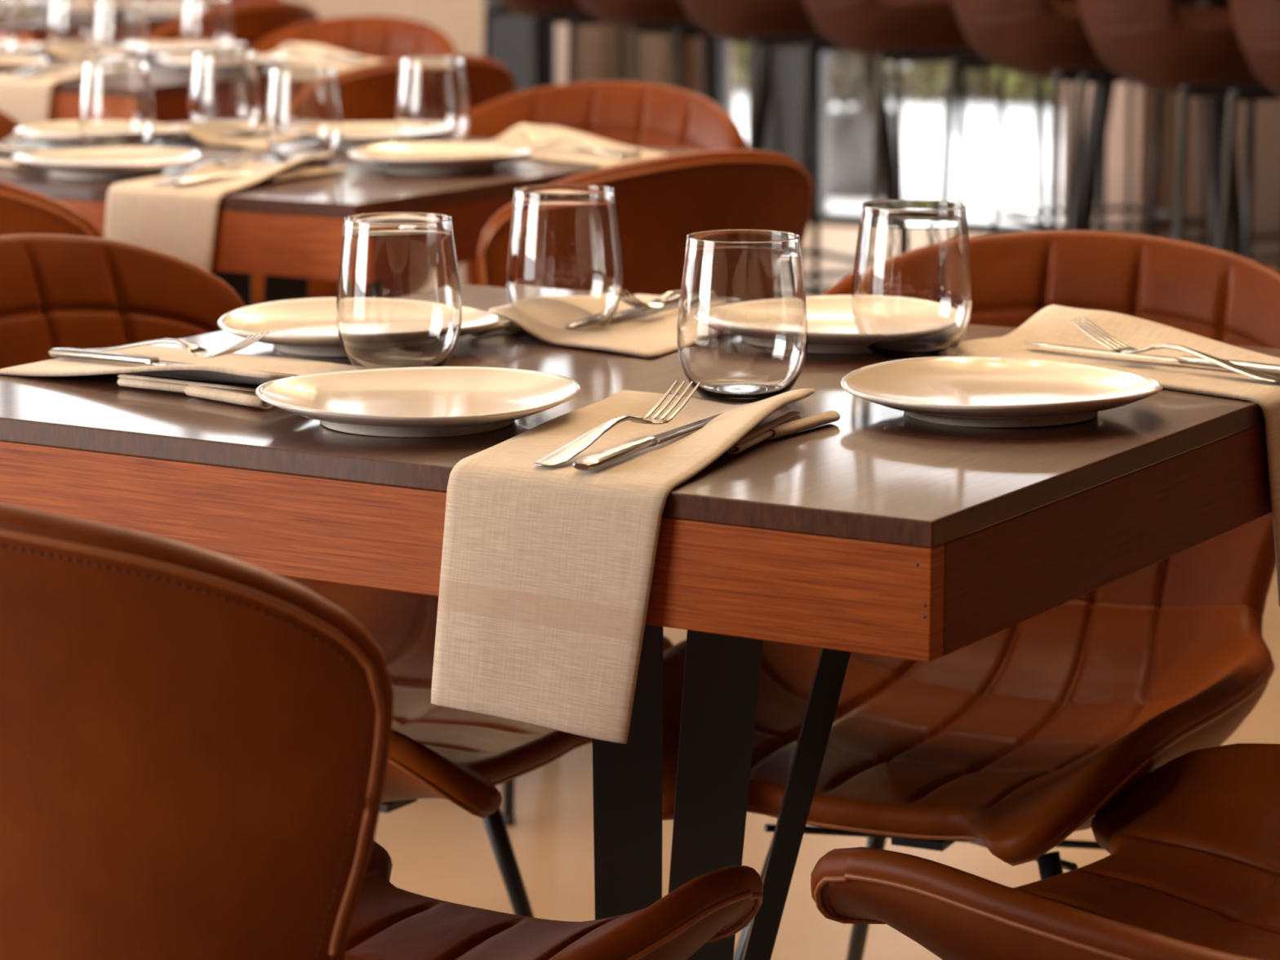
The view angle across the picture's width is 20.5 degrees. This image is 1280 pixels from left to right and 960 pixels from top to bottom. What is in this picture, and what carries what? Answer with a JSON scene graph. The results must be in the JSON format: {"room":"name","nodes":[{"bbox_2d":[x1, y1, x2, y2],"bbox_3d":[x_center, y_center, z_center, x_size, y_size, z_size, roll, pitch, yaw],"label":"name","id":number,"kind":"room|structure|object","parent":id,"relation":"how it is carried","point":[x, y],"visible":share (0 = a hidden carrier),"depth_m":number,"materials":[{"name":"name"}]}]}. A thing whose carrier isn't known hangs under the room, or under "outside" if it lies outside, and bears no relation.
{"room":"restaurant dining room","nodes":[
{"label":"restaurant dining room","id":0,"kind":"room"},
{"bbox_2d":[282,0,734,118],"bbox_3d":[-1.467,-2.847,12.573,4.040,3.600,0.220,6,12,31],"label":"wall","id":1,"kind":"structure","parent":0,"point":[462,21],"depth_m":12.16,"materials":[{"name":"beige paint"}]},
{"bbox_2d":[545,22,555,86],"bbox_3d":[-0.272,-1.606,12.039,0.080,1.350,0.060,6,12,31],"label":"window","id":2,"kind":"structure","parent":1,"relation":"in","point":[550,28],"depth_m":12.05,"materials":[{"name":"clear glass"}]},
{"bbox_2d":[573,24,680,88],"bbox_3d":[-0.048,-2.344,11.576,0.422,2.930,0.081,6,12,31],"label":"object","id":3,"kind":"object","parent":1,"relation":"hanging from","point":[596,46],"visible":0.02,"depth_m":11.77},
{"bbox_2d":[484,0,546,93],"bbox_3d":[-0.386,-1.622,12.130,0.210,1.350,0.220,6,12,31],"label":"wall","id":4,"kind":"structure","parent":0,"point":[510,34],"depth_m":12.05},
{"bbox_2d":[555,23,568,84],"bbox_3d":[-0.185,-1.600,12.010,0.100,1.350,0.220,6,12,31],"label":"wall","id":5,"kind":"structure","parent":0,"point":[562,30],"depth_m":11.96,"materials":[{"name":"paint"}]},
{"bbox_2d":[755,46,829,211],"bbox_3d":[0.490,-2.633,11.403,0.180,3.600,0.220,6,12,31],"label":"curtain","id":6,"kind":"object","parent":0,"point":[789,60],"depth_m":11.55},
{"bbox_2d":[373,222,1279,959],"bbox_3d":[-1.268,0.252,5.779,13.700,0.050,12.450,6,12,31],"label":"floor","id":7,"kind":"structure","parent":0,"point":[437,849],"depth_m":4.46,"materials":[{"name":"tile"}]},
{"bbox_2d":[0,110,27,142],"bbox_3d":[-0.938,-0.162,5.494,0.736,0.868,0.563,6,12,31],"label":"dining chair","id":8,"kind":"object","parent":7,"relation":"on","point":[8,125],"visible":0.02,"depth_m":5.76,"materials":[{"name":"brown leather"}]},
{"bbox_2d":[0,181,103,238],"bbox_3d":[-0.813,-0.022,4.728,0.563,0.868,0.736,5,11,24],"label":"dining chair","id":9,"kind":"object","parent":7,"relation":"on","point":[22,210],"visible":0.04,"depth_m":4.30,"materials":[{"name":"brown leather"}]},
{"bbox_2d":[15,7,182,44],"bbox_3d":[-1.678,-0.830,9.331,1.000,0.800,0.905,6,12,31],"label":"dining table","id":10,"kind":"object","parent":7,"relation":"on","point":[34,29],"visible":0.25,"depth_m":8.83,"materials":[{"name":"brown wood"}]},
{"bbox_2d":[13,0,38,13],"bbox_3d":[-1.609,-1.270,9.132,0.109,0.136,0.109,5,12,25],"label":"tumbler","id":11,"kind":"object","parent":10,"relation":"on","point":[17,3],"visible":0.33,"depth_m":9.10,"materials":[{"name":"clear glass"}]},
{"bbox_2d":[13,6,42,18],"bbox_3d":[-1.684,-1.088,8.957,0.220,0.216,0.396,5,11,24],"label":"napkin","id":12,"kind":"object","parent":10,"relation":"on","point":[18,11],"visible":0.55,"depth_m":8.99,"materials":[{"name":"beige fabric"}]},
{"bbox_2d":[37,0,49,6],"bbox_3d":[-1.503,-1.275,9.462,0.259,0.029,0.259,2,11,9],"label":"plate","id":13,"kind":"object","parent":10,"relation":"on","point":[42,2],"visible":0.1,"depth_m":9.37,"materials":[{"name":"white ceramic"}]},
{"bbox_2d":[143,0,182,14],"bbox_3d":[-1.226,-1.161,9.355,0.212,0.216,0.400,-9,14,-42],"label":"napkin","id":14,"kind":"object","parent":10,"relation":"on","point":[154,10],"visible":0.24,"depth_m":9.39,"materials":[{"name":"beige fabric"}]},
{"bbox_2d":[145,5,182,8],"bbox_3d":[-1.228,-1.245,9.312,0.282,0.008,0.020,8,13,39],"label":"table knife","id":15,"kind":"object","parent":14,"relation":"on","point":[179,7],"visible":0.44,"depth_m":9.31,"materials":[{"name":"metal"}]},
{"bbox_2d":[151,0,182,5],"bbox_3d":[-1.218,-1.250,9.267,0.219,0.035,0.026,10,14,43],"label":"fork","id":16,"kind":"object","parent":14,"relation":"on","point":[158,2],"visible":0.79,"depth_m":9.29,"materials":[{"name":"metal"}]},
{"bbox_2d":[21,46,391,125],"bbox_3d":[-1.116,-0.452,7.264,1.000,0.800,0.905,6,12,31],"label":"dining table","id":17,"kind":"object","parent":7,"relation":"on","point":[170,84],"visible":0.02,"depth_m":6.67,"materials":[{"name":"brown wood"}]},
{"bbox_2d":[0,0,17,54],"bbox_3d":[-1.326,-0.919,7.214,0.109,0.136,0.109,5,12,27],"label":"tumbler","id":18,"kind":"object","parent":17,"relation":"on","point":[8,29],"visible":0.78,"depth_m":7.18,"materials":[{"name":"clear glass"}]},
{"bbox_2d":[0,53,48,74],"bbox_3d":[-1.294,-0.815,6.949,0.259,0.029,0.259,6,12,30],"label":"plate","id":19,"kind":"object","parent":17,"relation":"on","point":[9,64],"visible":0.91,"depth_m":6.92,"materials":[{"name":"white ceramic"}]},
{"bbox_2d":[14,41,40,54],"bbox_3d":[-1.383,-0.894,7.382,0.259,0.029,0.259,-7,12,-34],"label":"plate","id":20,"kind":"object","parent":17,"relation":"on","point":[22,47],"visible":0.49,"depth_m":7.42,"materials":[{"name":"white ceramic"}]},
{"bbox_2d":[26,42,97,60],"bbox_3d":[-1.120,-0.827,7.531,0.230,0.216,0.384,6,12,31],"label":"napkin","id":21,"kind":"object","parent":17,"relation":"on","point":[51,49],"visible":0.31,"depth_m":7.42,"materials":[{"name":"beige fabric"}]},
{"bbox_2d":[48,0,96,53],"bbox_3d":[-1.196,-0.965,7.467,0.109,0.136,0.109,8,13,36],"label":"tumbler","id":22,"kind":"object","parent":17,"relation":"on","point":[71,23],"visible":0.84,"depth_m":7.42,"materials":[{"name":"clear glass"}]},
{"bbox_2d":[0,57,149,126],"bbox_3d":[-1.124,-0.709,6.891,0.220,0.216,0.396,5,11,24],"label":"napkin","id":23,"kind":"object","parent":17,"relation":"on","point":[26,100],"visible":0.3,"depth_m":6.70,"materials":[{"name":"beige fabric"}]},
{"bbox_2d":[8,52,87,76],"bbox_3d":[-1.142,-0.801,6.816,0.026,0.035,0.219,6,12,30],"label":"fork","id":24,"kind":"object","parent":23,"relation":"on","point":[64,65],"visible":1,"depth_m":6.83,"materials":[{"name":"metal"}]},
{"bbox_2d":[21,69,82,77],"bbox_3d":[-1.107,-0.790,6.830,0.020,0.008,0.282,5,11,25],"label":"table knife","id":25,"kind":"object","parent":23,"relation":"on","point":[52,72],"visible":0.77,"depth_m":6.75,"materials":[{"name":"metal"}]},
{"bbox_2d":[93,0,148,61],"bbox_3d":[-1.039,-0.893,7.073,0.109,0.136,0.109,8,13,38],"label":"tumbler","id":26,"kind":"object","parent":17,"relation":"on","point":[120,26],"visible":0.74,"depth_m":7.03,"materials":[{"name":"clear glass"}]},
{"bbox_2d":[146,41,247,58],"bbox_3d":[-0.958,-0.901,7.420,0.259,0.029,0.259,-6,12,-30],"label":"plate","id":27,"kind":"object","parent":17,"relation":"on","point":[156,49],"visible":0.41,"depth_m":7.38,"materials":[{"name":"white ceramic"}]},
{"bbox_2d":[180,0,234,53],"bbox_3d":[-0.895,-0.936,7.309,0.109,0.136,0.109,5,12,26],"label":"tumbler","id":28,"kind":"object","parent":17,"relation":"on","point":[206,24],"visible":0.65,"depth_m":7.26,"materials":[{"name":"clear glass"}]},
{"bbox_2d":[156,53,288,72],"bbox_3d":[-0.822,-0.824,7.000,0.259,0.029,0.259,-8,13,-39],"label":"plate","id":29,"kind":"object","parent":17,"relation":"on","point":[184,60],"visible":0.47,"depth_m":6.98,"materials":[{"name":"white ceramic"}]},
{"bbox_2d":[265,42,383,72],"bbox_3d":[-0.664,-0.782,7.287,0.212,0.216,0.400,-9,14,-42],"label":"napkin","id":30,"kind":"object","parent":17,"relation":"on","point":[340,66],"visible":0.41,"depth_m":7.29,"materials":[{"name":"beige fabric"}]},
{"bbox_2d":[266,54,366,62],"bbox_3d":[-0.666,-0.866,7.244,0.282,0.008,0.020,8,13,39],"label":"table knife","id":31,"kind":"object","parent":30,"relation":"on","point":[351,59],"visible":0.91,"depth_m":7.20,"materials":[{"name":"metal"}]},
{"bbox_2d":[279,41,355,63],"bbox_3d":[-0.656,-0.871,7.199,0.219,0.035,0.026,10,14,43],"label":"fork","id":32,"kind":"object","parent":30,"relation":"on","point":[300,53],"visible":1,"depth_m":7.21,"materials":[{"name":"metal"}]},
{"bbox_2d":[143,0,282,4],"bbox_3d":[-1.339,-0.921,9.636,0.563,0.868,0.736,6,12,31],"label":"dining chair","id":33,"kind":"object","parent":7,"relation":"on","point":[232,2],"visible":0.02,"depth_m":9.79,"materials":[{"name":"brown leather"}]},
{"bbox_2d":[148,0,320,50],"bbox_3d":[-1.165,-0.764,8.781,0.736,0.868,0.563,9,14,40],"label":"dining chair","id":34,"kind":"object","parent":7,"relation":"on","point":[253,22],"visible":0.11,"depth_m":8.47,"materials":[{"name":"brown leather"}]},
{"bbox_2d":[0,233,674,917],"bbox_3d":[-0.354,0.218,3.418,0.736,0.868,0.563,6,12,31],"label":"dining chair","id":35,"kind":"object","parent":7,"relation":"on","point":[57,291],"visible":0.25,"depth_m":3.54,"materials":[{"name":"brown leather"}]},
{"bbox_2d":[0,122,702,306],"bbox_3d":[-0.554,-0.073,5.197,1.000,0.800,0.905,6,12,31],"label":"dining table","id":36,"kind":"object","parent":7,"relation":"on","point":[287,232],"visible":0.17,"depth_m":4.70,"materials":[{"name":"brown wood"}]},
{"bbox_2d":[0,146,55,168],"bbox_3d":[-0.943,-0.388,5.134,0.379,0.216,0.229,6,12,31],"label":"napkin","id":37,"kind":"object","parent":36,"relation":"on","point":[6,153],"visible":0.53,"depth_m":4.98,"materials":[{"name":"beige fabric"}]},
{"bbox_2d":[0,129,29,145],"bbox_3d":[-0.976,-0.499,5.167,0.219,0.035,0.026,8,13,36],"label":"fork","id":38,"kind":"object","parent":37,"relation":"on","point":[10,140],"visible":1,"depth_m":5.11,"materials":[{"name":"metal"}]},
{"bbox_2d":[14,120,189,149],"bbox_3d":[-0.810,-0.517,5.324,0.259,0.029,0.259,0,10,3],"label":"plate","id":39,"kind":"object","parent":36,"relation":"on","point":[65,135],"visible":0.5,"depth_m":5.31,"materials":[{"name":"white ceramic"}]},
{"bbox_2d":[10,146,200,179],"bbox_3d":[-0.737,-0.436,4.881,0.259,0.029,0.259,-3,11,-18],"label":"plate","id":40,"kind":"object","parent":36,"relation":"on","point":[112,162],"visible":0.98,"depth_m":4.91,"materials":[{"name":"white ceramic"}]},
{"bbox_2d":[79,60,155,148],"bbox_3d":[-0.762,-0.540,5.147,0.109,0.136,0.109,8,13,37],"label":"tumbler","id":41,"kind":"object","parent":36,"relation":"on","point":[117,108],"visible":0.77,"depth_m":5.10,"materials":[{"name":"clear glass"}]},
{"bbox_2d":[160,122,270,151],"bbox_3d":[-0.559,-0.448,5.465,0.230,0.216,0.384,6,12,31],"label":"napkin","id":42,"kind":"object","parent":36,"relation":"on","point":[259,140],"visible":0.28,"depth_m":5.35,"materials":[{"name":"beige fabric"}]},
{"bbox_2d":[258,115,265,125],"bbox_3d":[-0.533,-0.559,5.496,0.026,0.035,0.219,7,12,32],"label":"fork","id":43,"kind":"object","parent":42,"relation":"on","point":[263,122],"visible":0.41,"depth_m":5.42,"materials":[{"name":"metal"}]},
{"bbox_2d":[189,49,261,138],"bbox_3d":[-0.634,-0.587,5.401,0.109,0.136,0.109,8,13,36],"label":"tumbler","id":44,"kind":"object","parent":36,"relation":"on","point":[225,100],"visible":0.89,"depth_m":5.36,"materials":[{"name":"clear glass"}]},
{"bbox_2d":[104,153,346,271],"bbox_3d":[-0.563,-0.331,4.824,0.220,0.216,0.396,5,11,24],"label":"napkin","id":45,"kind":"object","parent":36,"relation":"on","point":[179,221],"visible":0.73,"depth_m":4.66,"materials":[{"name":"beige fabric"}]},
{"bbox_2d":[153,146,262,185],"bbox_3d":[-0.581,-0.422,4.749,0.026,0.035,0.219,6,12,30],"label":"fork","id":46,"kind":"object","parent":45,"relation":"on","point":[169,180],"visible":1,"depth_m":4.75,"materials":[{"name":"metal"}]},
{"bbox_2d":[173,168,267,186],"bbox_3d":[-0.546,-0.412,4.763,0.020,0.008,0.282,5,11,25],"label":"table knife","id":47,"kind":"object","parent":45,"relation":"on","point":[189,181],"visible":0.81,"depth_m":4.69,"materials":[{"name":"metal"}]},
{"bbox_2d":[265,66,342,165],"bbox_3d":[-0.477,-0.517,5.020,0.109,0.136,0.109,6,12,31],"label":"tumbler","id":48,"kind":"object","parent":36,"relation":"on","point":[304,117],"visible":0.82,"depth_m":4.98,"materials":[{"name":"clear glass"}]},
{"bbox_2d":[338,122,408,149],"bbox_3d":[-0.404,-0.519,5.334,0.259,0.029,0.259,5,11,24],"label":"plate","id":49,"kind":"object","parent":36,"relation":"on","point":[354,135],"visible":0.41,"depth_m":5.38,"materials":[{"name":"white ceramic"}]},
{"bbox_2d":[395,55,470,142],"bbox_3d":[-0.307,-0.559,5.247,0.109,0.136,0.109,7,12,33],"label":"tumbler","id":50,"kind":"object","parent":36,"relation":"on","point":[433,103],"visible":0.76,"depth_m":5.20,"materials":[{"name":"clear glass"}]},
{"bbox_2d":[348,142,533,173],"bbox_3d":[-0.278,-0.449,4.948,0.259,0.029,0.259,1,10,7],"label":"plate","id":51,"kind":"object","parent":36,"relation":"on","point":[404,157],"visible":1,"depth_m":4.96,"materials":[{"name":"white ceramic"}]},
{"bbox_2d":[470,124,667,168],"bbox_3d":[-0.108,-0.402,5.210,0.212,0.216,0.400,-9,14,-42],"label":"napkin","id":52,"kind":"object","parent":36,"relation":"on","point":[548,133],"visible":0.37,"depth_m":5.22,"materials":[{"name":"beige fabric"}]},
{"bbox_2d":[493,142,641,155],"bbox_3d":[-0.110,-0.486,5.167,0.282,0.008,0.020,8,13,39],"label":"table knife","id":53,"kind":"object","parent":52,"relation":"on","point":[623,152],"visible":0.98,"depth_m":5.13,"materials":[{"name":"metal"}]},
{"bbox_2d":[513,124,627,158],"bbox_3d":[-0.100,-0.491,5.122,0.219,0.035,0.026,10,14,43],"label":"fork","id":54,"kind":"object","parent":52,"relation":"on","point":[610,153],"visible":1,"depth_m":5.13,"materials":[{"name":"metal"}]},
{"bbox_2d":[251,15,457,59],"bbox_3d":[-0.759,-0.541,7.562,0.563,0.868,0.736,6,12,31],"label":"dining chair","id":55,"kind":"object","parent":7,"relation":"on","point":[371,37],"visible":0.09,"depth_m":7.77,"materials":[{"name":"brown leather"}]},
{"bbox_2d":[0,503,763,959],"bbox_3d":[-0.268,0.378,2.541,0.563,0.868,0.736,6,12,31],"label":"dining chair","id":56,"kind":"object","parent":7,"relation":"on","point":[195,741],"visible":1,"depth_m":2.17,"materials":[{"name":"brown leather"}]},
{"bbox_2d":[252,53,516,305],"bbox_3d":[-0.615,-0.390,6.736,0.563,0.868,0.736,-10,14,-44],"label":"dining chair","id":57,"kind":"object","parent":7,"relation":"on","point":[368,93],"visible":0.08,"depth_m":6.37,"materials":[{"name":"brown leather"}]},
{"bbox_2d":[483,0,672,88],"bbox_3d":[-0.170,-1.078,9.361,0.677,1.270,0.447,-4,11,-21],"label":"bar stool","id":58,"kind":"object","parent":7,"relation":"on","point":[554,11],"visible":0.36,"depth_m":9.17,"materials":[{"name":"metal"}]},
{"bbox_2d":[463,80,746,285],"bbox_3d":[-0.205,-0.164,5.505,0.563,0.868,0.736,6,12,31],"label":"dining chair","id":59,"kind":"object","parent":7,"relation":"on","point":[628,113],"visible":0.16,"depth_m":5.70,"materials":[{"name":"brown leather"}]},
{"bbox_2d":[0,284,1279,959],"bbox_3d":[0.008,0.305,3.130,1.000,0.800,0.905,6,12,31],"label":"dining table","id":60,"kind":"object","parent":7,"relation":"on","point":[876,529],"visible":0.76,"depth_m":2.75,"materials":[{"name":"brown wood"}]},
{"bbox_2d":[0,344,357,408],"bbox_3d":[-0.381,-0.009,3.068,0.379,0.216,0.229,6,12,31],"label":"napkin","id":61,"kind":"object","parent":60,"relation":"on","point":[233,367],"visible":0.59,"depth_m":3.03,"materials":[{"name":"beige fabric"}]},
{"bbox_2d":[48,347,297,376],"bbox_3d":[-0.402,-0.101,3.064,0.282,0.008,0.020,6,12,31],"label":"table knife","id":62,"kind":"object","parent":61,"relation":"on","point":[68,353],"visible":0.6,"depth_m":3.10,"materials":[{"name":"metal"}]},
{"bbox_2d":[85,332,269,357],"bbox_3d":[-0.413,-0.120,3.100,0.219,0.035,0.026,8,13,36],"label":"fork","id":63,"kind":"object","parent":61,"relation":"on","point":[196,350],"visible":0.94,"depth_m":3.08,"materials":[{"name":"metal"}]},
{"bbox_2d":[217,297,500,356],"bbox_3d":[-0.258,-0.138,3.249,0.259,0.029,0.259,2,11,9],"label":"plate","id":64,"kind":"object","parent":60,"relation":"on","point":[308,326],"visible":0.5,"depth_m":3.27,"materials":[{"name":"white ceramic"}]},
{"bbox_2d":[336,212,462,369],"bbox_3d":[-0.209,-0.160,3.071,0.109,0.136,0.109,6,12,31],"label":"tumbler","id":65,"kind":"object","parent":60,"relation":"on","point":[399,304],"visible":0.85,"depth_m":3.03,"materials":[{"name":"clear glass"}]},
{"bbox_2d":[255,366,580,437],"bbox_3d":[-0.177,-0.061,2.831,0.259,0.029,0.259,2,10,8],"label":"plate","id":66,"kind":"object","parent":60,"relation":"on","point":[420,402],"visible":1,"depth_m":2.85,"materials":[{"name":"beige ceramic"}]},
{"bbox_2d":[506,183,622,330],"bbox_3d":[-0.071,-0.206,3.320,0.109,0.136,0.109,6,12,31],"label":"tumbler","id":67,"kind":"object","parent":60,"relation":"on","point":[564,268],"visible":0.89,"depth_m":3.28,"materials":[{"name":"clear glass"}]},
{"bbox_2d":[471,293,679,359],"bbox_3d":[0.010,-0.069,3.394,0.230,0.216,0.384,6,12,31],"label":"napkin","id":68,"kind":"object","parent":60,"relation":"on","point":[650,334],"visible":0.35,"depth_m":3.28,"materials":[{"name":"beige fabric"}]},
{"bbox_2d":[611,294,679,319],"bbox_3d":[-0.001,-0.165,3.415,0.020,0.008,0.282,5,12,27],"label":"table knife","id":69,"kind":"object","parent":68,"relation":"on","point":[673,300],"visible":0.38,"depth_m":3.41,"materials":[{"name":"metal"}]},
{"bbox_2d":[619,288,679,308],"bbox_3d":[0.036,-0.180,3.425,0.026,0.035,0.219,7,12,32],"label":"fork","id":70,"kind":"object","parent":68,"relation":"on","point":[660,302],"visible":0.67,"depth_m":3.38,"materials":[{"name":"metal"}]},
{"bbox_2d":[431,388,839,743],"bbox_3d":[0.001,0.048,2.756,0.220,0.216,0.396,5,11,24],"label":"napkin","id":71,"kind":"object","parent":60,"relation":"on","point":[547,572],"visible":0.95,"depth_m":2.60,"materials":[{"name":"beige fabric"}]},
{"bbox_2d":[533,379,700,466],"bbox_3d":[-0.017,-0.044,2.680,0.026,0.035,0.219,6,12,30],"label":"fork","id":72,"kind":"object","parent":71,"relation":"on","point":[566,453],"visible":1,"depth_m":2.67,"materials":[{"name":"metal"}]},
{"bbox_2d":[572,413,722,471],"bbox_3d":[0.018,-0.033,2.695,0.020,0.008,0.282,5,11,25],"label":"table knife","id":73,"kind":"object","parent":71,"relation":"on","point":[594,461],"visible":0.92,"depth_m":2.63,"materials":[{"name":"metal"}]},
{"bbox_2d":[676,229,808,403],"bbox_3d":[0.085,-0.136,2.937,0.109,0.136,0.109,6,12,31],"label":"tumbler","id":74,"kind":"object","parent":60,"relation":"on","point":[742,326],"visible":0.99,"depth_m":2.89,"materials":[{"name":"clear glass"}]},
{"bbox_2d":[805,295,881,354],"bbox_3d":[0.172,-0.141,3.269,0.259,0.029,0.259,-3,11,-18],"label":"plate","id":75,"kind":"object","parent":60,"relation":"on","point":[832,328],"visible":0.23,"depth_m":3.28,"materials":[{"name":"white ceramic"}]},
{"bbox_2d":[851,199,973,359],"bbox_3d":[0.245,-0.180,3.178,0.109,0.136,0.109,6,12,31],"label":"tumbler","id":76,"kind":"object","parent":60,"relation":"on","point":[913,282],"visible":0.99,"depth_m":3.14,"materials":[{"name":"clear glass"}]},
{"bbox_2d":[840,355,1162,427],"bbox_3d":[0.292,-0.069,2.873,0.259,0.029,0.259,-1,10,-5],"label":"plate","id":77,"kind":"object","parent":60,"relation":"on","point":[966,391],"visible":1,"depth_m":2.90,"materials":[{"name":"white ceramic"}]},
{"bbox_2d":[944,304,1279,607],"bbox_3d":[0.457,-0.024,3.147,0.212,0.216,0.400,-9,14,-42],"label":"napkin","id":78,"kind":"object","parent":60,"relation":"on","point":[1052,324],"visible":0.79,"depth_m":3.15,"materials":[{"name":"beige fabric"}]},
{"bbox_2d":[1024,342,1279,375],"bbox_3d":[0.455,-0.108,3.104,0.282,0.008,0.020,8,13,39],"label":"table knife","id":79,"kind":"object","parent":78,"relation":"on","point":[1272,369],"visible":0.93,"depth_m":3.08,"materials":[{"name":"metal"}]},
{"bbox_2d":[1069,316,1279,382],"bbox_3d":[0.465,-0.113,3.059,0.219,0.035,0.026,10,14,43],"label":"fork","id":80,"kind":"object","parent":78,"relation":"on","point":[1246,371],"visible":1,"depth_m":3.06,"materials":[{"name":"metal"}]},
{"bbox_2d":[476,149,813,826],"bbox_3d":[-0.149,-0.037,4.811,0.563,0.868,0.736,-9,14,-41],"label":"dining chair","id":81,"kind":"object","parent":7,"relation":"on","point":[660,201],"visible":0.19,"depth_m":4.47,"materials":[{"name":"brown leather"}]},
{"bbox_2d":[566,0,781,153],"bbox_3d":[0.071,-0.989,8.874,0.677,1.270,0.447,-5,11,-24],"label":"bar stool","id":82,"kind":"object","parent":7,"relation":"on","point":[658,17],"visible":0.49,"depth_m":8.70,"materials":[{"name":"brown leather"}]},
{"bbox_2d":[671,0,903,292],"bbox_3d":[0.334,-0.892,8.344,0.677,1.270,0.447,-5,12,-26],"label":"bar stool","id":83,"kind":"object","parent":7,"relation":"on","point":[773,24],"visible":0.56,"depth_m":8.18,"materials":[{"name":"brown leather"}]},
{"bbox_2d":[798,0,1062,296],"bbox_3d":[0.609,-0.790,7.787,0.677,1.270,0.447,-4,11,-21],"label":"bar stool","id":84,"kind":"object","parent":7,"relation":"on","point":[896,31],"visible":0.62,"depth_m":7.59,"materials":[{"name":"brown leather"}]},
{"bbox_2d":[662,230,1279,959],"bbox_3d":[0.317,0.232,3.340,0.563,0.868,0.736,5,11,25],"label":"dining chair","id":85,"kind":"object","parent":7,"relation":"on","point":[1010,742],"visible":0.52,"depth_m":3.41,"materials":[{"name":"brown leather"}]},
{"bbox_2d":[746,0,1243,255],"bbox_3d":[1.184,-0.743,8.057,0.660,1.093,3.800,-5,12,-26],"label":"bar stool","id":86,"kind":"object","parent":7,"relation":"on","point":[1088,196],"visible":0.36,"depth_m":8.16,"materials":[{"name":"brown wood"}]},
{"bbox_2d":[810,742,1279,959],"bbox_3d":[0.521,0.357,2.655,0.563,0.868,0.736,-9,14,-42],"label":"dining chair","id":87,"kind":"object","parent":7,"relation":"on","point":[1191,871],"visible":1,"depth_m":2.78,"materials":[{"name":"brown leather"}]},
{"bbox_2d":[940,0,1226,248],"bbox_3d":[0.890,-0.686,7.221,0.677,1.270,0.447,-5,12,-27],"label":"bar stool","id":88,"kind":"object","parent":7,"relation":"on","point":[1039,39],"visible":0.55,"depth_m":7.03,"materials":[{"name":"brown leather"}]},
{"bbox_2d":[991,0,1208,245],"bbox_3d":[1.234,-1.081,9.376,0.677,1.270,0.447,-4,11,-21],"label":"bar stool","id":89,"kind":"object","parent":7,"relation":"on","point":[1127,208],"visible":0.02,"depth_m":9.41,"materials":[{"name":"black metal"}]},
{"bbox_2d":[1069,0,1267,258],"bbox_3d":[1.100,-0.609,6.797,0.677,1.270,0.447,-4,11,-22],"label":"bar stool","id":90,"kind":"object","parent":7,"relation":"on","point":[1148,44],"visible":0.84,"depth_m":6.60,"materials":[{"name":"brown leather"}]},
{"bbox_2d":[1146,0,1279,262],"bbox_3d":[1.562,-0.960,8.713,0.677,1.270,0.447,-5,11,-25],"label":"bar stool","id":91,"kind":"object","parent":7,"relation":"on","point":[1225,4],"visible":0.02,"depth_m":8.83,"materials":[{"name":"black metal"}]},
{"bbox_2d":[1217,0,1279,250],"bbox_3d":[1.319,-0.528,6.354,0.677,1.270,0.447,-5,11,-24],"label":"bar stool","id":92,"kind":"object","parent":7,"relation":"on","point":[1256,22],"visible":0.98,"depth_m":6.26,"materials":[{"name":"brown leather"}]},
{"bbox_2d":[1154,92,1279,255],"bbox_3d":[4.566,-2.187,8.967,6.840,3.600,0.220,6,12,31],"label":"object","id":93,"kind":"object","parent":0,"point":[1266,177],"depth_m":10.77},
{"bbox_2d":[1059,81,1155,235],"bbox_3d":[1.502,-2.510,10.730,0.260,3.600,0.340,6,12,31],"label":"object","id":94,"kind":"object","parent":93,"relation":"attached to","point":[1144,99],"depth_m":10.84,"materials":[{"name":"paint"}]},
{"bbox_3d":[1.003,-3.782,10.876,1.020,1.150,0.220,6,12,31],"label":"wall","id":95,"kind":"structure","parent":0,"visible":0},
{"bbox_2d":[805,51,1048,235],"bbox_3d":[0.984,-2.009,11.189,1.000,2.450,0.060,6,12,31],"label":"window","id":96,"kind":"structure","parent":95,"relation":"in","point":[975,227],"depth_m":11.57,"materials":[{"name":"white glass"}]},
{"bbox_3d":[0.336,-4.298,11.194,0.180,0.250,0.220,6,12,31],"label":"wall","id":97,"kind":"structure","parent":0,"visible":0},
{"bbox_2d":[711,36,728,112],"bbox_3d":[0.326,-2.524,11.501,0.180,3.350,0.060,6,12,31],"label":"window","id":98,"kind":"structure","parent":97,"relation":"in","point":[719,47],"depth_m":11.73,"materials":[{"name":"clear glass"}]},
{"label":"outside","id":99,"kind":"structure","parent":0,"visible":0},
{"bbox_2d":[733,83,1062,224],"bbox_3d":[9.381,-5.305,36.376,60.000,0.100,51.740,6,12,31],"label":"ground","id":100,"kind":"structure","parent":99,"point":[922,122],"depth_m":14.44,"materials":[{"name":"white"}]},
{"bbox_2d":[827,50,914,199],"bbox_3d":[0.787,-1.422,12.616,0.463,0.820,0.478,-2,11,-11],"label":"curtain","id":101,"kind":"object","parent":100,"relation":"on","point":[851,131],"visible":0.38,"depth_m":12.55,"materials":[{"name":"fabric"}]},
{"bbox_2d":[827,109,902,199],"bbox_3d":[0.782,-1.167,12.669,0.320,0.300,0.320,6,12,31],"label":"pot","id":102,"kind":"object","parent":101,"relation":"on","point":[851,131],"depth_m":12.55,"materials":[{"name":"grey"}]},
{"bbox_2d":[733,43,1062,103],"bbox_3d":[1.387,-3.050,17.528,12.329,2.565,1.549,6,12,31],"label":"trees","id":103,"kind":"object","parent":100,"relation":"on","point":[928,79],"visible":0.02,"depth_m":17.22,"materials":[{"name":"green plant"}]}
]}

